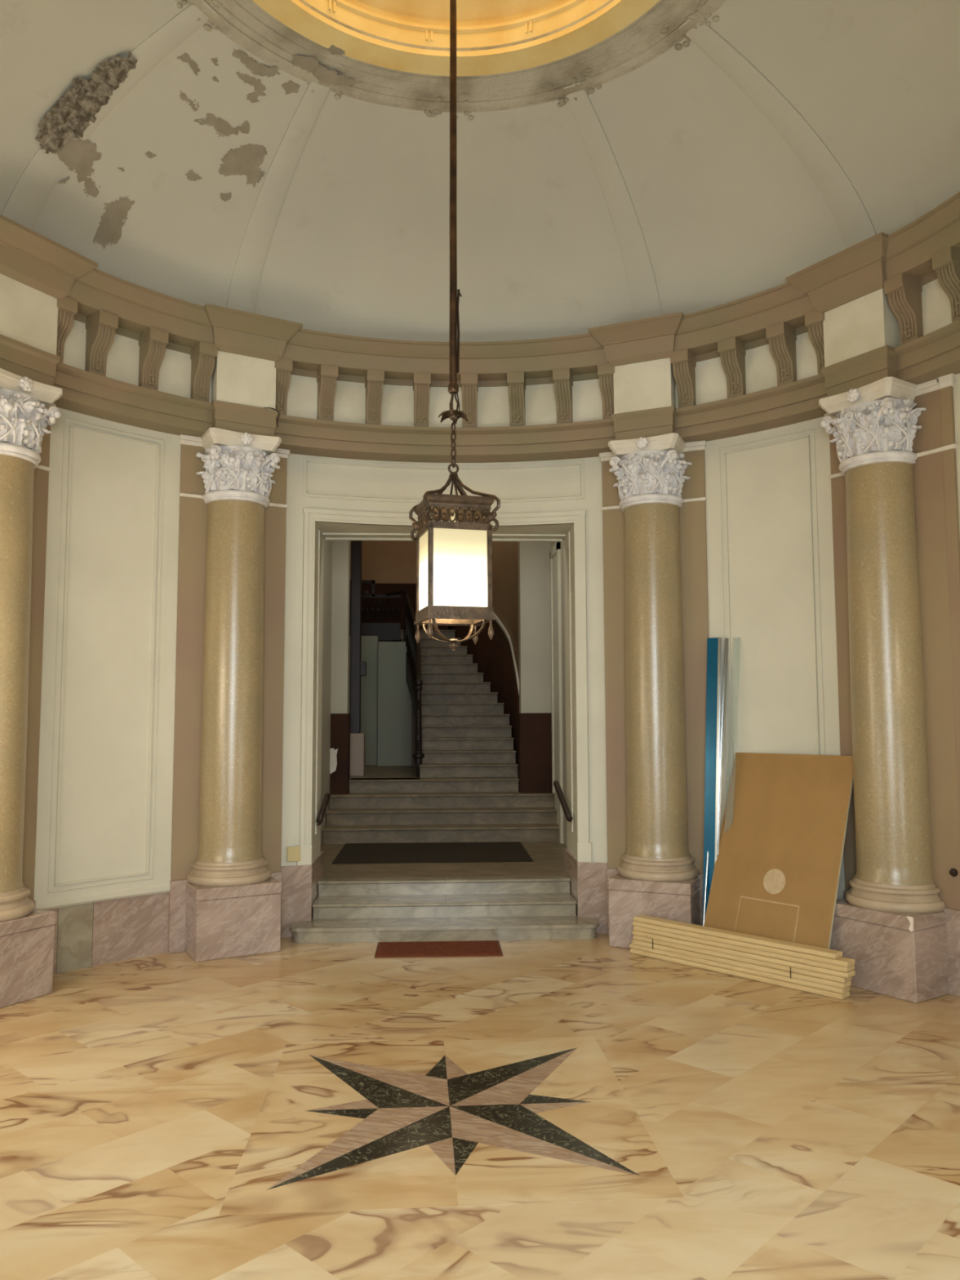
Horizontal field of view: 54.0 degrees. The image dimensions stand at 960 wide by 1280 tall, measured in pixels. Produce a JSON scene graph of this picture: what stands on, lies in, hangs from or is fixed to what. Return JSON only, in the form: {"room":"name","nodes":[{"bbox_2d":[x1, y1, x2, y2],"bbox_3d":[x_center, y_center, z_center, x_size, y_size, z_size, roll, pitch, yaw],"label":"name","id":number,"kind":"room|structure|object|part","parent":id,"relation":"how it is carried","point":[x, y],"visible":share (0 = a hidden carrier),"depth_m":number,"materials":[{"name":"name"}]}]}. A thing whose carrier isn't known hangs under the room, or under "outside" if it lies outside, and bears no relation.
{"room":"historic interior","nodes":[
{"label":"historic interior","id":0,"kind":"room"},
{"bbox_2d":[33,407,181,910],"bbox_3d":[-2.508,-0.226,6.344,0.534,3.890,2.596,-5,-6,43],"label":"wall","id":1,"kind":"structure","parent":0,"point":[103,809],"depth_m":6.29,"materials":[{"name":"beige paint"}]},
{"bbox_2d":[48,417,164,893],"bbox_3d":[-2.481,0.088,6.290,0.041,3.055,0.705,-5,-6,43],"label":"trim","id":2,"kind":"structure","parent":1,"relation":"attached to","point":[71,426],"depth_m":6.17,"materials":[{"name":"beige paint"}]},
{"bbox_2d":[46,892,168,974],"bbox_3d":[-2.551,1.921,6.237,0.266,0.412,1.003,-5,-6,43],"label":"baseboard","id":3,"kind":"structure","parent":1,"relation":"attached to","point":[87,935],"depth_m":6.21,"materials":[{"name":"stone"}]},
{"bbox_2d":[348,635,420,765],"bbox_3d":[-1.677,0.877,13.717,1.600,1.880,0.400,0,-5,-3],"label":"wall","id":4,"kind":"structure","parent":0,"point":[385,697],"depth_m":13.56,"materials":[{"name":"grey paint"}]},
{"bbox_2d":[349,540,448,630],"bbox_3d":[-0.751,-0.597,15.832,3.950,5.400,0.220,0,-5,-3],"label":"wall","id":5,"kind":"structure","parent":0,"point":[392,565],"depth_m":15.75,"materials":[{"name":"beige paint"}]},
{"bbox_2d":[349,764,518,791],"bbox_3d":[-1.004,1.750,12.170,2.800,0.120,3.500,0,-5,-3],"label":"floor","id":6,"kind":"structure","parent":0,"point":[372,771],"depth_m":10.75,"materials":[{"name":"grey stone"}]},
{"bbox_2d":[349,540,366,776],"bbox_3d":[-1.471,-0.972,11.328,0.220,5.169,0.220,0,-5,-3],"label":"post","id":7,"kind":"object","parent":6,"relation":"on","point":[357,668],"visible":0.64,"depth_m":11.17,"materials":[{"name":"brown wood"}]},
{"bbox_3d":[-1.487,-1.221,11.348,0.120,4.670,0.120,0,-5,-3],"label":"post","id":8,"kind":"part","parent":7,"relation":"part of","materials":[{"name":"brown wood"}]},
{"bbox_2d":[329,540,551,794],"bbox_3d":[-0.425,-0.630,10.582,3.800,6.200,0.230,0,-5,-3],"label":"wall","id":9,"kind":"structure","parent":0,"point":[535,715],"depth_m":10.43,"materials":[{"name":"grey paint"}]},
{"bbox_2d":[320,538,567,846],"bbox_3d":[-0.358,0.206,9.165,2.900,4.300,2.500,0,-5,-3],"label":"wall","id":10,"kind":"structure","parent":0,"point":[327,544],"depth_m":9.79,"materials":[{"name":"grey paint"}]},
{"bbox_2d":[550,542,563,843],"bbox_3d":[0.812,0.535,9.972,0.035,3.110,0.650,0,-5,-3],"label":"door","id":11,"kind":"structure","parent":10,"relation":"in","point":[555,552],"depth_m":9.91,"materials":[{"name":"beige paint"}]},
{"bbox_2d":[280,453,607,866],"bbox_3d":[-0.278,0.068,7.500,3.500,4.300,0.844,0,-5,-3],"label":"wall","id":12,"kind":"structure","parent":0,"point":[323,477],"depth_m":7.30,"materials":[{"name":"beige paint"}]},
{"bbox_2d":[286,846,300,862],"bbox_3d":[-1.376,1.582,6.956,0.100,0.110,0.012,2,-5,-23],"label":"cover plate","id":13,"kind":"object","parent":12,"relation":"attached to","point":[293,855],"visible":1,"depth_m":6.95,"materials":[{"name":"beige plastic"}]},
{"bbox_2d":[280,850,324,937],"bbox_3d":[-1.321,1.951,7.253,0.314,0.513,0.902,-2,-5,20],"label":"baseboard","id":14,"kind":"structure","parent":12,"relation":"attached to","point":[300,889],"depth_m":6.96,"materials":[{"name":"stone"}]},
{"bbox_2d":[315,793,330,826],"bbox_3d":[-1.247,1.348,7.486,0.055,0.217,0.579,0,-5,-3],"label":"handrail","id":15,"kind":"object","parent":12,"relation":"attached to","point":[321,815],"visible":1,"depth_m":7.41,"materials":[{"name":"black"}]},
{"bbox_2d":[302,456,584,502],"bbox_3d":[-0.277,-1.246,7.378,2.181,0.316,0.203,0,-5,-3],"label":"trim","id":16,"kind":"structure","parent":12,"relation":"attached to","point":[583,460],"depth_m":7.38,"materials":[{"name":"beige paint"}]},
{"bbox_2d":[296,507,591,865],"bbox_3d":[-0.279,0.362,7.508,2.221,2.685,0.781,0,-5,-3],"label":"trim","id":17,"kind":"structure","parent":12,"relation":"attached to","point":[577,517],"depth_m":7.20,"materials":[{"name":"beige paint"}]},
{"bbox_2d":[553,780,573,822],"bbox_3d":[0.678,1.319,7.716,0.055,0.278,0.849,0,-5,-3],"label":"handrail","id":18,"kind":"object","parent":12,"relation":"attached to","point":[564,805],"visible":1,"depth_m":7.62,"materials":[{"name":"black"}]},
{"bbox_2d":[564,848,608,933],"bbox_3d":[0.780,1.953,7.354,0.314,0.513,0.902,2,-5,-25],"label":"baseboard","id":19,"kind":"structure","parent":12,"relation":"attached to","point":[588,883],"depth_m":7.06,"materials":[{"name":"stone"}]},
{"bbox_2d":[320,841,568,878],"bbox_3d":[-0.331,2.147,8.552,2.500,0.330,2.102,0,-5,-3],"label":"floor","id":20,"kind":"structure","parent":0,"point":[548,857],"depth_m":7.99,"materials":[{"name":"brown stone"}]},
{"bbox_2d":[332,841,533,863],"bbox_3d":[-0.442,2.004,8.901,1.770,0.012,1.260,0,-5,-3],"label":"mat","id":21,"kind":"object","parent":20,"relation":"on","point":[493,851],"visible":1,"depth_m":8.77,"materials":[{"name":"black rubber"}]},
{"bbox_2d":[322,630,559,844],"bbox_3d":[-0.857,1.001,12.579,2.529,2.619,6.273,1,-5,-10],"label":"staircase","id":22,"kind":"structure","parent":20,"relation":"on","point":[466,732],"depth_m":10.45,"materials":[{"name":"grey stone"}]},
{"bbox_2d":[349,580,400,640],"bbox_3d":[-1.816,-0.366,14.125,1.260,1.065,0.080,0,-5,-3],"label":"gallery railing","id":23,"kind":"object","parent":22,"relation":"on","point":[388,631],"visible":0.44,"depth_m":14.13,"materials":[{"name":"black metal"}]},
{"bbox_3d":[-1.822,-0.765,14.157,1.250,0.265,0.040,0,-5,-3],"label":"frame rail","id":24,"kind":"part","parent":23,"relation":"part of","materials":[{"name":"black metal"}]},
{"bbox_2d":[386,590,424,777],"bbox_3d":[-1.003,0.535,12.767,0.302,2.710,3.897,1,-5,-12],"label":"balustrade","id":25,"kind":"object","parent":22,"relation":"on","point":[413,668],"visible":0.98,"depth_m":12.67,"materials":[{"name":"black metal"}]},
{"bbox_3d":[-0.937,-0.054,12.523,0.294,1.575,3.211,1,-5,-12],"label":"handrail","id":26,"kind":"part","parent":25,"relation":"part of","materials":[{"name":"black metal"}]},
{"bbox_3d":[-1.070,-0.226,13.728,0.019,0.666,0.265,0,-5,-3],"label":"scroll panel","id":27,"kind":"part","parent":25,"relation":"part of","materials":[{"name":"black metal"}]},
{"bbox_3d":[-1.044,-0.175,13.607,0.019,0.666,0.265,0,-5,-3],"label":"scroll panel","id":28,"kind":"part","parent":25,"relation":"part of","materials":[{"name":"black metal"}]},
{"bbox_3d":[-1.017,-0.124,13.486,0.019,0.666,0.265,0,-5,-3],"label":"scroll panel","id":29,"kind":"part","parent":25,"relation":"part of","materials":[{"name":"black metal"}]},
{"bbox_3d":[-0.992,-0.073,13.364,0.019,0.666,0.265,0,-5,-3],"label":"scroll panel","id":30,"kind":"part","parent":25,"relation":"part of","materials":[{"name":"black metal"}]},
{"bbox_3d":[-0.966,-0.022,13.243,0.019,0.666,0.265,0,-5,-3],"label":"scroll panel","id":31,"kind":"part","parent":25,"relation":"part of","materials":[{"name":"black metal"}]},
{"bbox_3d":[-0.944,0.029,13.122,0.019,0.666,0.265,0,-5,-3],"label":"scroll panel","id":32,"kind":"part","parent":25,"relation":"part of","materials":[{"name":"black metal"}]},
{"bbox_3d":[-0.923,0.081,13.001,0.019,0.666,0.265,0,-5,-3],"label":"scroll panel","id":33,"kind":"part","parent":25,"relation":"part of","materials":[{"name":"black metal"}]},
{"bbox_3d":[-0.902,0.132,12.879,0.019,0.666,0.265,0,-5,-3],"label":"scroll panel","id":34,"kind":"part","parent":25,"relation":"part of","materials":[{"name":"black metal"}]},
{"bbox_3d":[-0.882,0.182,12.758,0.019,0.666,0.265,0,-5,-3],"label":"scroll panel","id":35,"kind":"part","parent":25,"relation":"part of","materials":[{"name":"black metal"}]},
{"bbox_3d":[-0.861,0.234,12.637,0.019,0.666,0.265,0,-5,-3],"label":"scroll panel","id":36,"kind":"part","parent":25,"relation":"part of","materials":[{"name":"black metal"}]},
{"bbox_3d":[-0.845,0.285,12.515,0.019,0.666,0.265,0,-5,-3],"label":"scroll panel","id":37,"kind":"part","parent":25,"relation":"part of","materials":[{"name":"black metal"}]},
{"bbox_3d":[-0.713,0.948,10.931,0.019,0.666,0.265,0,-5,-3],"label":"scroll panel","id":38,"kind":"part","parent":25,"relation":"part of","materials":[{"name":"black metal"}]},
{"bbox_3d":[-0.710,0.941,10.885,0.133,0.990,0.127,0,-5,-3],"label":"newel post","id":39,"kind":"part","parent":25,"relation":"part of","materials":[{"name":"black metal"}]},
{"bbox_2d":[252,0,660,75],"bbox_3d":[-0.126,-3.946,4.396,2.600,0.910,2.600,0,-5,-3],"label":"skylight","id":40,"kind":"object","parent":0,"point":[479,23],"depth_m":5.42,"materials":[{"name":"yellow glass"}]},
{"bbox_3d":[-0.127,-4.400,4.433,2.160,0.020,2.160,0,-5,-3],"label":"window","id":41,"kind":"structure","parent":40,"relation":"attached to","visible":0},
{"bbox_2d":[408,0,500,651],"bbox_3d":[-0.121,-2.171,4.249,0.335,4.453,0.334,1,-5,-15],"label":"hanging lantern","id":42,"kind":"object","parent":41,"relation":"hanging from","point":[454,559],"visible":1,"depth_m":4.00,"materials":[{"name":"brown metal"}]},
{"bbox_3d":[-0.238,-0.297,4.062,0.005,0.334,0.232,1,-5,-15],"label":"glass pane","id":43,"kind":"part","parent":42,"relation":"part of","materials":[{"name":"white glass"}]},
{"bbox_3d":[-0.127,-0.660,4.165,0.009,0.120,0.074,1,-5,-15],"label":"stay rod","id":44,"kind":"part","parent":42,"relation":"part of","materials":[{"name":"brown metal"}]},
{"bbox_3d":[-0.123,-2.760,4.298,0.035,3.270,0.036,1,-5,-15],"label":"rod","id":45,"kind":"part","parent":42,"relation":"part of","materials":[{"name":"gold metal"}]},
{"bbox_3d":[-0.106,-0.667,4.084,0.009,0.120,0.074,1,-5,-15],"label":"stay rod","id":46,"kind":"part","parent":42,"relation":"part of","materials":[{"name":"brown metal"}]},
{"bbox_3d":[-0.083,-0.305,3.972,0.232,0.334,0.005,1,-5,-15],"label":"glass pane","id":47,"kind":"part","parent":42,"relation":"part of","materials":[{"name":"white glass"}]},
{"bbox_3d":[-0.075,-0.663,4.136,0.073,0.120,0.010,1,-5,-15],"label":"stay rod","id":48,"kind":"part","parent":42,"relation":"part of","materials":[{"name":"brown metal"}]},
{"bbox_2d":[0,0,959,342],"bbox_3d":[-0.123,-3.079,4.324,6.600,1.450,6.600,0,-5,-3],"label":"ceiling","id":49,"kind":"structure","parent":0,"point":[699,155],"depth_m":5.92,"materials":[{"name":"paint"}]},
{"bbox_2d":[0,933,959,1279],"bbox_3d":[-0.045,1.879,2.582,6.680,0.120,9.340,0,-5,-3],"label":"floor","id":50,"kind":"structure","parent":0,"point":[802,1135],"depth_m":3.81,"materials":[{"name":"stone"}]},
{"bbox_2d":[0,368,62,1008],"bbox_3d":[-2.793,0.251,5.489,0.384,3.619,0.614,-3,-5,29],"label":"column","id":51,"kind":"structure","parent":50,"relation":"on","point":[26,931],"depth_m":5.47,"materials":[{"name":"stone"}]},
{"bbox_2d":[22,403,56,908],"bbox_3d":[-2.957,0.259,5.577,0.109,3.619,0.808,-3,-5,29],"label":"pilaster","id":52,"kind":"object","parent":50,"relation":"on","point":[41,482],"visible":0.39,"depth_m":5.88,"materials":[{"name":"paint"}]},
{"bbox_2d":[167,434,289,953],"bbox_3d":[-1.803,0.356,6.798,0.808,3.619,0.109,2,-5,-29],"label":"pilaster","id":53,"kind":"object","parent":50,"relation":"on","point":[193,520],"visible":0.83,"depth_m":6.72,"materials":[{"name":"brown paint"}]},
{"bbox_2d":[184,427,282,962],"bbox_3d":[-1.711,0.343,6.636,0.614,3.619,0.384,2,-5,-29],"label":"column","id":54,"kind":"structure","parent":50,"relation":"on","point":[233,901],"depth_m":6.55,"materials":[{"name":"stone"}]},
{"bbox_2d":[374,940,502,958],"bbox_3d":[-0.286,2.137,6.519,0.861,0.014,0.411,0,-5,-3],"label":"doormat","id":55,"kind":"object","parent":50,"relation":"on","point":[477,948],"visible":1,"depth_m":6.47,"materials":[{"name":"red fabric"}]},
{"bbox_2d":[289,875,599,943],"bbox_3d":[-0.263,2.028,7.131,2.240,0.332,0.758,0,-5,-3],"label":"entrance steps","id":56,"kind":"structure","parent":50,"relation":"on","point":[513,908],"depth_m":7.05,"materials":[{"name":"grey stone"}]},
{"bbox_2d":[218,1036,684,1215],"bbox_3d":[-0.136,1.927,3.889,1.530,0.001,1.600,0,-5,-4],"label":"star","id":57,"kind":"object","parent":50,"relation":"on","point":[380,1125],"visible":1,"depth_m":3.65,"materials":[{"name":"stone"}]},
{"bbox_2d":[607,432,700,948],"bbox_3d":[1.231,0.345,6.776,0.614,3.619,0.384,-2,-5,24],"label":"column","id":58,"kind":"structure","parent":50,"relation":"on","point":[657,876],"depth_m":6.71,"materials":[{"name":"stone"}]},
{"bbox_2d":[599,440,708,935],"bbox_3d":[1.306,0.359,6.946,0.808,3.619,0.109,-2,-5,24],"label":"pilaster","id":59,"kind":"object","parent":50,"relation":"on","point":[692,514],"visible":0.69,"depth_m":6.93,"materials":[{"name":"brown paint"}]},
{"bbox_2d":[702,851,708,925],"bbox_3d":[1.556,1.555,6.450,0.015,1.152,0.303,-3,-6,33],"label":"rod","id":60,"kind":"object","parent":50,"relation":"on","point":[707,859],"visible":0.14,"depth_m":6.40,"materials":[{"name":"silver metal"}]},
{"bbox_2d":[702,637,720,925],"bbox_3d":[1.608,1.055,6.534,0.098,2.163,0.245,-3,-6,35],"label":"panel","id":61,"kind":"object","parent":50,"relation":"on","point":[713,644],"visible":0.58,"depth_m":6.57,"materials":[{"name":"blue metal"}]},
{"bbox_2d":[714,638,728,865],"bbox_3d":[1.661,1.055,6.519,0.028,2.162,0.325,-5,-7,43],"label":"metal strip","id":62,"kind":"object","parent":50,"relation":"on","point":[726,640],"visible":0.57,"depth_m":6.59,"materials":[{"name":"grey metal"}]},
{"bbox_2d":[724,637,740,833],"bbox_3d":[1.727,1.051,6.490,0.290,2.162,0.055,5,-7,-45],"label":"strip","id":63,"kind":"object","parent":50,"relation":"on","point":[736,641],"visible":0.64,"depth_m":6.56,"materials":[{"name":"white"}]},
{"bbox_2d":[629,948,849,999],"bbox_3d":[1.570,2.072,5.900,0.102,0.030,1.493,4,-7,-43],"label":"wooden plank","id":64,"kind":"object","parent":50,"relation":"on","point":[806,988],"visible":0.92,"depth_m":5.77,"materials":[{"name":"brown wood"}]},
{"bbox_2d":[629,938,849,994],"bbox_3d":[1.568,2.009,5.910,0.110,0.095,1.503,4,-7,-43],"label":"wooden plank","id":65,"kind":"object","parent":64,"relation":"on","point":[789,980],"visible":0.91,"depth_m":5.79,"materials":[{"name":"brown wood"}]},
{"bbox_2d":[631,939,851,988],"bbox_3d":[1.580,2.010,5.897,0.102,0.030,1.488,4,-7,-43],"label":"wooden plank","id":66,"kind":"object","parent":65,"relation":"on","point":[806,978],"visible":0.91,"depth_m":5.77,"materials":[{"name":"brown wood"}]},
{"bbox_2d":[632,935,852,982],"bbox_3d":[1.586,1.980,5.902,0.102,0.030,1.485,4,-7,-43],"label":"wooden plank","id":67,"kind":"object","parent":66,"relation":"on","point":[837,979],"visible":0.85,"depth_m":5.78,"materials":[{"name":"brown wood"}]},
{"bbox_2d":[631,930,855,978],"bbox_3d":[1.591,1.948,5.894,0.102,0.030,1.510,4,-7,-43],"label":"wooden plank","id":68,"kind":"object","parent":67,"relation":"on","point":[811,968],"visible":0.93,"depth_m":5.77,"materials":[{"name":"brown wood"}]},
{"bbox_2d":[633,925,854,972],"bbox_3d":[1.595,1.918,5.900,0.102,0.030,1.499,4,-7,-43],"label":"wooden plank","id":69,"kind":"object","parent":68,"relation":"on","point":[835,967],"visible":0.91,"depth_m":5.77,"materials":[{"name":"brown wood"}]},
{"bbox_2d":[631,920,854,967],"bbox_3d":[1.593,1.887,5.900,0.102,0.030,1.508,4,-7,-43],"label":"wooden plank","id":70,"kind":"object","parent":69,"relation":"on","point":[842,962],"visible":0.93,"depth_m":5.75,"materials":[{"name":"brown wood"}]},
{"bbox_2d":[633,915,842,959],"bbox_3d":[1.572,1.859,5.932,0.102,0.030,1.429,4,-7,-43],"label":"wooden plank","id":71,"kind":"object","parent":70,"relation":"on","point":[791,946],"visible":1,"depth_m":5.84,"materials":[{"name":"brown wood"}]},
{"bbox_2d":[703,752,853,949],"bbox_3d":[1.916,1.427,6.102,0.483,1.355,0.903,4,-6,-39],"label":"panel","id":72,"kind":"object","parent":50,"relation":"on","point":[777,870],"visible":0.9,"depth_m":6.09,"materials":[{"name":"beige"}]},
{"bbox_2d":[818,376,948,1003],"bbox_3d":[2.416,0.256,5.737,0.384,3.619,0.614,3,-6,-33],"label":"column","id":73,"kind":"structure","parent":50,"relation":"on","point":[891,919],"depth_m":5.63,"materials":[{"name":"stone"}]},
{"bbox_2d":[0,191,959,462],"bbox_3d":[-0.121,-2.083,4.242,6.600,0.810,6.600,0,-5,-3],"label":"entablature","id":74,"kind":"object","parent":73,"relation":"on","point":[118,350],"visible":0.98,"depth_m":6.59,"materials":[{"name":"paint"}]},
{"bbox_3d":[-0.120,-1.779,4.217,6.600,0.200,6.600,0,-5,-3],"label":"architrave","id":75,"kind":"part","parent":74,"relation":"part of","materials":[{"name":"paint"}]},
{"bbox_3d":[-0.121,-2.357,4.265,6.600,0.260,6.600,0,-5,-3],"label":"cornice","id":76,"kind":"part","parent":74,"relation":"part of","materials":[{"name":"paint"}]},
{"bbox_2d":[824,373,959,996],"bbox_3d":[2.726,0.258,5.766,0.284,3.619,1.104,3,-6,-33],"label":"pilaster","id":77,"kind":"object","parent":50,"relation":"on","point":[935,468],"visible":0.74,"depth_m":5.60,"materials":[{"name":"brown paint"}]},
{"bbox_2d":[448,541,519,776],"bbox_3d":[0.281,-0.816,13.284,0.746,5.410,5.190,1,-5,-12],"label":"wall","id":78,"kind":"structure","parent":0,"point":[498,659],"depth_m":12.43,"materials":[{"name":"beige paint"}]},
{"bbox_3d":[0.024,-0.206,13.221,0.233,2.084,5.107,1,-5,-12],"label":"dado rail","id":79,"kind":"part","parent":78,"relation":"part of","materials":[{"name":"white paint"}]},
{"bbox_2d":[704,416,844,899],"bbox_3d":[2.052,-0.222,6.562,2.596,3.890,0.534,-4,-6,41],"label":"wall","id":80,"kind":"structure","parent":0,"point":[769,554],"depth_m":6.53,"materials":[{"name":"beige paint"}]},
{"bbox_2d":[718,428,825,782],"bbox_3d":[2.018,0.098,6.513,0.711,3.045,0.044,-4,-6,41],"label":"trim","id":81,"kind":"structure","parent":80,"relation":"attached to","point":[807,437],"depth_m":6.40,"materials":[{"name":"beige paint"}]},
{"bbox_2d":[952,379,959,532],"bbox_3d":[3.129,-0.414,4.274,0.602,3.890,2.916,0,-5,-3],"label":"wall","id":82,"kind":"structure","parent":0,"point":[957,388],"depth_m":5.57,"materials":[{"name":"beige paint"}]}
]}

